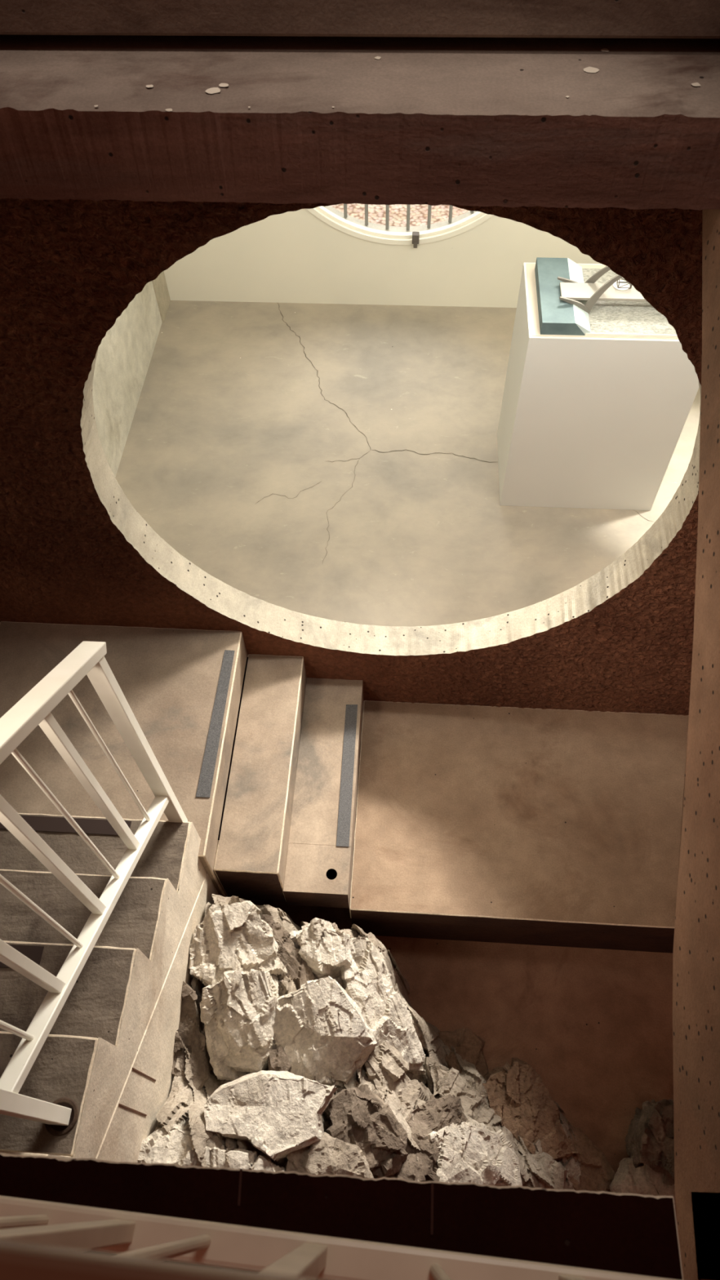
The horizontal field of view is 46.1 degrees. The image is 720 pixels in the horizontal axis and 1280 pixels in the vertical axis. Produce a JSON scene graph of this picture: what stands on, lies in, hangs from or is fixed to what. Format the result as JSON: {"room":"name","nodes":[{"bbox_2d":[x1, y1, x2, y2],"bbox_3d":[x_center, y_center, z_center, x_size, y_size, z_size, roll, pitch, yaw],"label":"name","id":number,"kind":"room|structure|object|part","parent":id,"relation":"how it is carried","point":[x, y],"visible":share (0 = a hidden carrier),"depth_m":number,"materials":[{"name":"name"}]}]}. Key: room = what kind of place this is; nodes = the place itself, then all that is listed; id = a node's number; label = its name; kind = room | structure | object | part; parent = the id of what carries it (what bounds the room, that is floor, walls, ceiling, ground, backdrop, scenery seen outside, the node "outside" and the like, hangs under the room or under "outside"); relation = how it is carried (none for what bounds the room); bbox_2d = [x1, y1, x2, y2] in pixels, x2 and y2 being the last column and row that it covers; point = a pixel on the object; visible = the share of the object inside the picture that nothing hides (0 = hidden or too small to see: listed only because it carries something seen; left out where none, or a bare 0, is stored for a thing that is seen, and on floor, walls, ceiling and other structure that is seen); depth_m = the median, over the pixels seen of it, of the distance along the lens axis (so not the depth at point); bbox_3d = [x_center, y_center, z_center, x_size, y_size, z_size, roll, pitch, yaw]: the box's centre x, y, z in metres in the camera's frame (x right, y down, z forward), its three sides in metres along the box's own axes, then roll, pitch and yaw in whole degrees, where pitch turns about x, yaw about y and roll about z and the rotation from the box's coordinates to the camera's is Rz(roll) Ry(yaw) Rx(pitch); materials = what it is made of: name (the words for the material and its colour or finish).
{"room":"stairwell","nodes":[
{"label":"stairwell","id":0,"kind":"room"},
{"bbox_2d":[92,280,162,477],"bbox_3d":[-1.512,-2.037,3.868,0.150,3.000,3.135,2,57,3],"label":"wall","id":1,"kind":"structure","parent":0,"point":[124,355],"depth_m":5.01,"materials":[{"name":"concrete"}]},
{"bbox_2d":[151,271,170,322],"bbox_3d":[-1.355,-3.074,4.546,0.012,3.000,0.243,2,57,3],"label":"trim","id":2,"kind":"structure","parent":1,"relation":"attached to","point":[160,286],"depth_m":5.67,"materials":[{"name":"concrete"}]},
{"bbox_2d":[0,1152,683,1279],"bbox_3d":[-0.326,1.247,0.774,1.375,0.050,1.323,2,57,3],"label":"beam","id":3,"kind":"structure","parent":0,"point":[634,1233],"depth_m":1.08,"materials":[{"name":"concrete"}]},
{"bbox_2d":[237,1168,242,1205],"bbox_3d":[-0.155,0.707,1.094,0.003,0.001,0.040,-1,57,1],"label":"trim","id":4,"kind":"structure","parent":3,"relation":"on","point":[241,1170],"depth_m":1.09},
{"bbox_2d":[0,1195,679,1279],"bbox_3d":[-0.194,0.463,0.642,1.681,0.871,0.060,4,57,4],"label":"bridge railing","id":5,"kind":"object","parent":3,"relation":"on","point":[40,1240],"visible":1,"depth_m":0.95,"materials":[{"name":"beige paint"}]},
{"bbox_3d":[-0.168,0.234,0.288,1.525,0.030,0.055,4,57,4],"label":"rail","id":6,"kind":"part","parent":5,"relation":"part of","materials":[{"name":"paint"}]},
{"bbox_2d":[431,1182,433,1235],"bbox_3d":[0.092,0.723,1.077,0.003,0.001,0.055,2,57,3],"label":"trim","id":7,"kind":"structure","parent":3,"relation":"on","point":[432,1184],"depth_m":1.08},
{"bbox_2d":[0,198,702,715],"bbox_3d":[0.497,-0.289,3.290,4.160,3.470,0.168,2,57,3],"label":"wall","id":8,"kind":"structure","parent":0,"point":[74,549],"depth_m":3.16,"materials":[{"name":"paint"}]},
{"bbox_2d":[0,48,719,210],"bbox_3d":[0.457,-1.098,1.821,4.160,0.191,0.292,2,57,3],"label":"beam","id":9,"kind":"structure","parent":8,"relation":"attached to","point":[588,137],"depth_m":1.75,"materials":[{"name":"concrete"}]},
{"bbox_2d":[0,0,719,38],"bbox_3d":[0.457,-1.604,1.385,4.160,1.200,0.130,2,57,3],"label":"trim","id":10,"kind":"structure","parent":8,"relation":"attached to","point":[579,19],"depth_m":1.77,"materials":[{"name":"wood"}]},
{"bbox_2d":[0,34,719,68],"bbox_3d":[0.464,-1.250,1.824,4.160,0.027,0.140,2,57,3],"label":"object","id":11,"kind":"structure","parent":8,"relation":"attached to","point":[416,51],"depth_m":1.83,"materials":[{"name":"concrete"}]},
{"bbox_2d":[164,205,599,307],"bbox_3d":[0.704,-3.166,4.559,4.312,3.000,0.180,2,57,3],"label":"wall","id":12,"kind":"structure","parent":0,"point":[296,256],"depth_m":5.56,"materials":[{"name":"white paint"}]},
{"bbox_2d":[306,204,493,248],"bbox_3d":[0.247,-3.057,4.705,1.764,1.764,0.201,2,57,3],"label":"window","id":13,"kind":"structure","parent":12,"relation":"in","point":[326,215],"depth_m":5.36,"materials":[{"name":"white paint"}]},
{"bbox_2d":[115,300,700,626],"bbox_3d":[0.645,-1.114,5.079,4.312,0.121,3.185,2,57,3],"label":"floor","id":14,"kind":"structure","parent":0,"point":[339,462],"depth_m":4.96,"materials":[{"name":"concrete"}]},
{"bbox_2d":[497,262,698,510],"bbox_3d":[1.212,-1.287,4.439,0.836,1.119,0.578,2,57,3],"label":"plinth","id":15,"kind":"object","parent":14,"relation":"on","point":[585,422],"visible":0.74,"depth_m":4.21,"materials":[{"name":"white paint"}]},
{"bbox_2d":[534,257,677,337],"bbox_3d":[1.208,-1.641,3.861,0.755,0.235,0.500,2,57,3],"label":"model","id":16,"kind":"object","parent":15,"relation":"on","point":[572,300],"visible":0.49,"depth_m":3.87},
{"bbox_3d":[1.214,-1.640,3.883,0.062,0.034,0.044,2,57,3],"label":"steel frame","id":17,"kind":"part","parent":16,"relation":"part of","materials":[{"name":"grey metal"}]},
{"bbox_2d":[247,864,678,1232],"bbox_3d":[0.355,2.203,3.506,4.066,0.127,3.005,2,57,3],"label":"floor","id":18,"kind":"structure","parent":0,"point":[594,1025],"depth_m":3.78,"materials":[{"name":"concrete"}]},
{"bbox_2d":[0,621,247,901],"bbox_3d":[-1.062,0.675,3.894,1.071,1.166,1.002,2,57,3],"label":"landing","id":19,"kind":"object","parent":18,"relation":"on","point":[168,678],"depth_m":3.44,"materials":[{"name":"concrete"}]},
{"bbox_2d":[0,813,220,1162],"bbox_3d":[-1.153,1.328,2.811,1.052,1.853,1.420,2,57,3],"label":"flight","id":20,"kind":"object","parent":19,"relation":"on","point":[108,1050],"visible":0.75,"depth_m":2.54,"materials":[{"name":"concrete"}]},
{"bbox_2d":[0,944,44,968],"bbox_3d":[-1.191,0.890,2.417,0.575,0.002,0.063,2,57,3],"label":"tape","id":21,"kind":"object","parent":20,"relation":"on","point":[34,953],"visible":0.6,"depth_m":2.41,"materials":[{"name":"brown"}]},
{"bbox_2d":[0,815,131,835],"bbox_3d":[-1.124,0.651,2.998,0.630,0.002,0.053,2,57,3],"label":"tape","id":22,"kind":"object","parent":20,"relation":"on","point":[92,826],"visible":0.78,"depth_m":2.99,"materials":[{"name":"brown"}]},
{"bbox_2d":[0,640,187,1135],"bbox_3d":[-0.699,0.581,1.891,0.086,2.036,1.227,2,57,3],"label":"stair railing","id":23,"kind":"object","parent":20,"relation":"on","point":[60,1117],"visible":0.96,"depth_m":1.98,"materials":[{"name":"white paint"}]},
{"bbox_3d":[-0.731,0.794,1.500,0.050,1.277,0.036,2,57,3],"label":"post","id":24,"kind":"part","parent":23,"relation":"part of","materials":[{"name":"white paint"}]},
{"bbox_3d":[-0.714,0.276,1.426,0.060,0.924,1.227,2,57,3],"label":"rail","id":25,"kind":"part","parent":23,"relation":"part of","materials":[{"name":"white metal"}]},
{"bbox_3d":[-0.690,0.724,2.275,0.040,0.733,0.984,2,57,3],"label":"rail","id":26,"kind":"part","parent":23,"relation":"part of","materials":[{"name":"white paint"}]},
{"bbox_3d":[-0.659,0.349,2.575,0.050,1.146,0.034,2,57,3],"label":"post","id":27,"kind":"part","parent":23,"relation":"part of","materials":[{"name":"white metal"}]},
{"bbox_2d":[195,649,235,797],"bbox_3d":[-0.579,0.322,3.415,0.054,0.003,0.666,2,57,3],"label":"tape","id":28,"kind":"object","parent":19,"relation":"on","point":[206,779],"visible":1,"depth_m":3.39,"materials":[{"name":"grey rubber"}]},
{"bbox_2d":[154,893,582,1190],"bbox_3d":[0.134,1.741,3.144,1.508,1.442,1.458,2,57,3],"label":"rock pile","id":29,"kind":"object","parent":18,"relation":"on","point":[186,1101],"visible":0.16,"depth_m":3.17,"materials":[{"name":"beige stone"}]},
{"bbox_2d":[169,980,213,1094],"bbox_3d":[-0.610,1.432,3.014,0.214,0.399,0.466,2,57,3],"label":"boulder","id":30,"kind":"object","parent":29,"relation":"on","point":[189,1030],"visible":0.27,"depth_m":2.91,"materials":[{"name":"beige stone"}]},
{"bbox_2d":[137,1117,285,1171],"bbox_3d":[-0.437,1.659,2.628,0.502,0.395,0.218,18,59,12],"label":"boulder","id":31,"kind":"object","parent":29,"relation":"on","point":[177,1144],"visible":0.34,"depth_m":2.54,"materials":[{"name":"grey stone"}]},
{"bbox_2d":[188,900,286,987],"bbox_3d":[-0.445,1.177,3.160,0.358,0.434,0.333,2,57,3],"label":"boulder","id":32,"kind":"object","parent":29,"relation":"on","point":[233,936],"visible":0.68,"depth_m":3.04,"materials":[{"name":"beige stone"}]},
{"bbox_2d":[200,968,280,1080],"bbox_3d":[-0.423,1.382,3.029,0.288,0.446,0.366,2,57,3],"label":"boulder","id":33,"kind":"object","parent":29,"relation":"on","point":[237,1011],"visible":0.77,"depth_m":2.91,"materials":[{"name":"beige stone"}]},
{"bbox_2d":[204,1070,337,1165],"bbox_3d":[-0.294,1.506,2.701,0.387,0.263,0.259,12,58,9],"label":"boulder","id":34,"kind":"object","parent":29,"relation":"on","point":[279,1113],"visible":0.88,"depth_m":2.64,"materials":[{"name":"grey stone"}]},
{"bbox_2d":[267,1044,292,1072],"bbox_3d":[-0.275,1.482,2.968,0.097,0.141,0.102,2,57,3],"label":"boulder","id":35,"kind":"object","parent":29,"relation":"on","point":[277,1059],"visible":0.7,"depth_m":2.92,"materials":[{"name":"grey stone"}]},
{"bbox_2d":[260,914,318,988],"bbox_3d":[-0.280,1.260,3.272,0.163,0.302,0.373,-28,60,-16],"label":"boulder","id":36,"kind":"object","parent":29,"relation":"on","point":[291,958],"visible":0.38,"depth_m":3.17,"materials":[{"name":"beige stone"}]},
{"bbox_2d":[288,917,355,979],"bbox_3d":[-0.142,1.202,3.281,0.237,0.324,0.223,-25,60,-14],"label":"boulder","id":37,"kind":"object","parent":29,"relation":"on","point":[324,949],"visible":0.8,"depth_m":3.18,"materials":[{"name":"beige stone"}]},
{"bbox_2d":[271,976,377,1093],"bbox_3d":[-0.144,1.451,3.073,0.354,0.429,0.381,-26,60,-15],"label":"boulder","id":38,"kind":"object","parent":29,"relation":"on","point":[325,1037],"visible":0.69,"depth_m":2.96,"materials":[{"name":"beige stone"}]},
{"bbox_2d":[284,1131,373,1177],"bbox_3d":[-0.105,1.729,2.777,0.306,0.377,0.187,6,57,5],"label":"boulder","id":39,"kind":"object","parent":29,"relation":"on","point":[330,1155],"visible":0.47,"depth_m":2.67,"materials":[{"name":"grey stone"}]},
{"bbox_2d":[322,1086,408,1178],"bbox_3d":[0.020,1.719,2.952,0.261,0.475,0.322,-23,59,-13],"label":"boulder","id":40,"kind":"object","parent":29,"relation":"on","point":[361,1117],"visible":0.72,"depth_m":2.84,"materials":[{"name":"grey stone"}]},
{"bbox_2d":[340,936,428,1084],"bbox_3d":[0.086,1.470,3.349,0.213,0.516,0.569,-28,60,-16],"label":"boulder","id":41,"kind":"object","parent":29,"relation":"on","point":[367,981],"visible":0.64,"depth_m":3.24,"materials":[{"name":"beige stone"}]},
{"bbox_2d":[364,1042,432,1120],"bbox_3d":[0.130,1.719,3.236,0.376,0.426,0.228,35,64,21],"label":"boulder","id":42,"kind":"object","parent":29,"relation":"on","point":[411,1094],"visible":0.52,"depth_m":3.14,"materials":[{"name":"grey stone"}]},
{"bbox_2d":[394,1090,466,1182],"bbox_3d":[0.229,1.852,3.163,0.274,0.462,0.428,37,65,23],"label":"boulder","id":43,"kind":"object","parent":29,"relation":"on","point":[438,1113],"visible":0.52,"depth_m":3.06,"materials":[{"name":"grey stone"}]},
{"bbox_2d":[428,1112,522,1186],"bbox_3d":[0.421,1.929,3.180,0.381,0.426,0.276,2,57,3],"label":"boulder","id":44,"kind":"object","parent":29,"relation":"on","point":[469,1153],"visible":0.7,"depth_m":3.06,"materials":[{"name":"grey stone"}]},
{"bbox_2d":[523,1151,567,1189],"bbox_3d":[0.703,2.080,3.297,0.217,0.173,0.175,2,57,3],"label":"boulder","id":45,"kind":"object","parent":29,"relation":"on","point":[556,1171],"visible":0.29,"depth_m":3.25,"materials":[{"name":"beige stone"}]},
{"bbox_2d":[437,1027,488,1076],"bbox_3d":[0.443,1.824,3.685,0.232,0.220,0.268,-10,57,-5],"label":"boulder","id":46,"kind":"object","parent":18,"relation":"on","point":[468,1046],"visible":0.55,"depth_m":3.65,"materials":[{"name":"stone"}]},
{"bbox_2d":[422,1057,516,1150],"bbox_3d":[0.459,1.952,3.437,0.176,0.500,0.590,-38,63,-21],"label":"boulder","id":47,"kind":"object","parent":18,"relation":"on","point":[441,1080],"visible":0.32,"depth_m":3.35,"materials":[{"name":"grey stone"}]},
{"bbox_2d":[483,1057,579,1160],"bbox_3d":[0.677,1.994,3.537,0.301,0.423,0.435,-19,58,-11],"label":"boulder","id":48,"kind":"object","parent":18,"relation":"on","point":[540,1117],"visible":0.61,"depth_m":3.42,"materials":[{"name":"grey stone"}]},
{"bbox_2d":[561,1120,615,1191],"bbox_3d":[0.894,2.149,3.489,0.208,0.266,0.329,-28,60,-16],"label":"boulder","id":49,"kind":"object","parent":18,"relation":"on","point":[597,1174],"visible":0.38,"depth_m":3.41,"materials":[{"name":"grey stone"}]},
{"bbox_2d":[608,1157,675,1209],"bbox_3d":[1.110,2.161,3.367,0.262,0.298,0.196,-4,57,-1],"label":"boulder","id":50,"kind":"object","parent":18,"relation":"on","point":[628,1179],"visible":0.38,"depth_m":3.28,"materials":[{"name":"stone"}]},
{"bbox_2d":[625,1098,674,1185],"bbox_3d":[1.223,2.033,3.429,0.315,0.470,0.342,2,57,3],"label":"boulder","id":51,"kind":"object","parent":18,"relation":"on","point":[650,1138],"visible":0.48,"depth_m":3.29,"materials":[{"name":"grey stone"}]},
{"bbox_2d":[351,918,674,952],"bbox_3d":[1.208,1.246,3.887,2.475,0.500,0.280,2,57,3],"label":"wall","id":52,"kind":"structure","parent":0,"point":[376,927],"depth_m":3.83,"materials":[{"name":"concrete"}]},
{"bbox_2d":[349,700,688,937],"bbox_3d":[1.223,0.800,3.821,2.478,0.142,1.007,2,57,3],"label":"platform slab","id":53,"kind":"object","parent":52,"relation":"on","point":[513,817],"visible":0.91,"depth_m":3.76,"materials":[{"name":"concrete"}]},
{"bbox_2d":[672,208,719,1279],"bbox_3d":[0.823,-0.192,1.267,0.220,2.567,2.182,2,57,3],"label":"wall","id":54,"kind":"structure","parent":0,"point":[696,940],"depth_m":1.78,"materials":[{"name":"concrete"}]},
{"bbox_3d":[-0.252,0.694,4.215,0.516,0.615,0.580,2,57,3],"label":"wall","id":55,"kind":"structure","parent":0,"visible":0},
{"bbox_2d":[213,653,306,902],"bbox_3d":[-0.406,0.583,3.689,0.256,0.385,0.992,2,57,3],"label":"concrete step","id":56,"kind":"structure","parent":55,"relation":"on","point":[251,860],"depth_m":3.49,"materials":[{"name":"brown concrete"}]},
{"bbox_2d":[283,677,363,908],"bbox_3d":[-0.146,0.651,3.753,0.262,0.190,1.000,2,57,3],"label":"concrete step","id":57,"kind":"structure","parent":55,"relation":"on","point":[318,872],"depth_m":3.62,"materials":[{"name":"brown concrete"}]},
{"bbox_2d":[336,704,357,846],"bbox_3d":[-0.055,0.574,3.685,0.053,0.003,0.670,2,57,3],"label":"tape","id":58,"kind":"object","parent":57,"relation":"on","point":[351,711],"visible":1,"depth_m":3.67,"materials":[{"name":"grey rubber"}]},
{"label":"outside","id":59,"kind":"structure","parent":0,"visible":0},
{"bbox_2d":[330,203,469,226],"bbox_3d":[0.601,-5.326,7.591,12.000,0.545,6.730,2,57,3],"label":"gravel ground","id":60,"kind":"structure","parent":59,"point":[397,212],"depth_m":5.64,"materials":[{"name":"beige gravel"}]}
]}

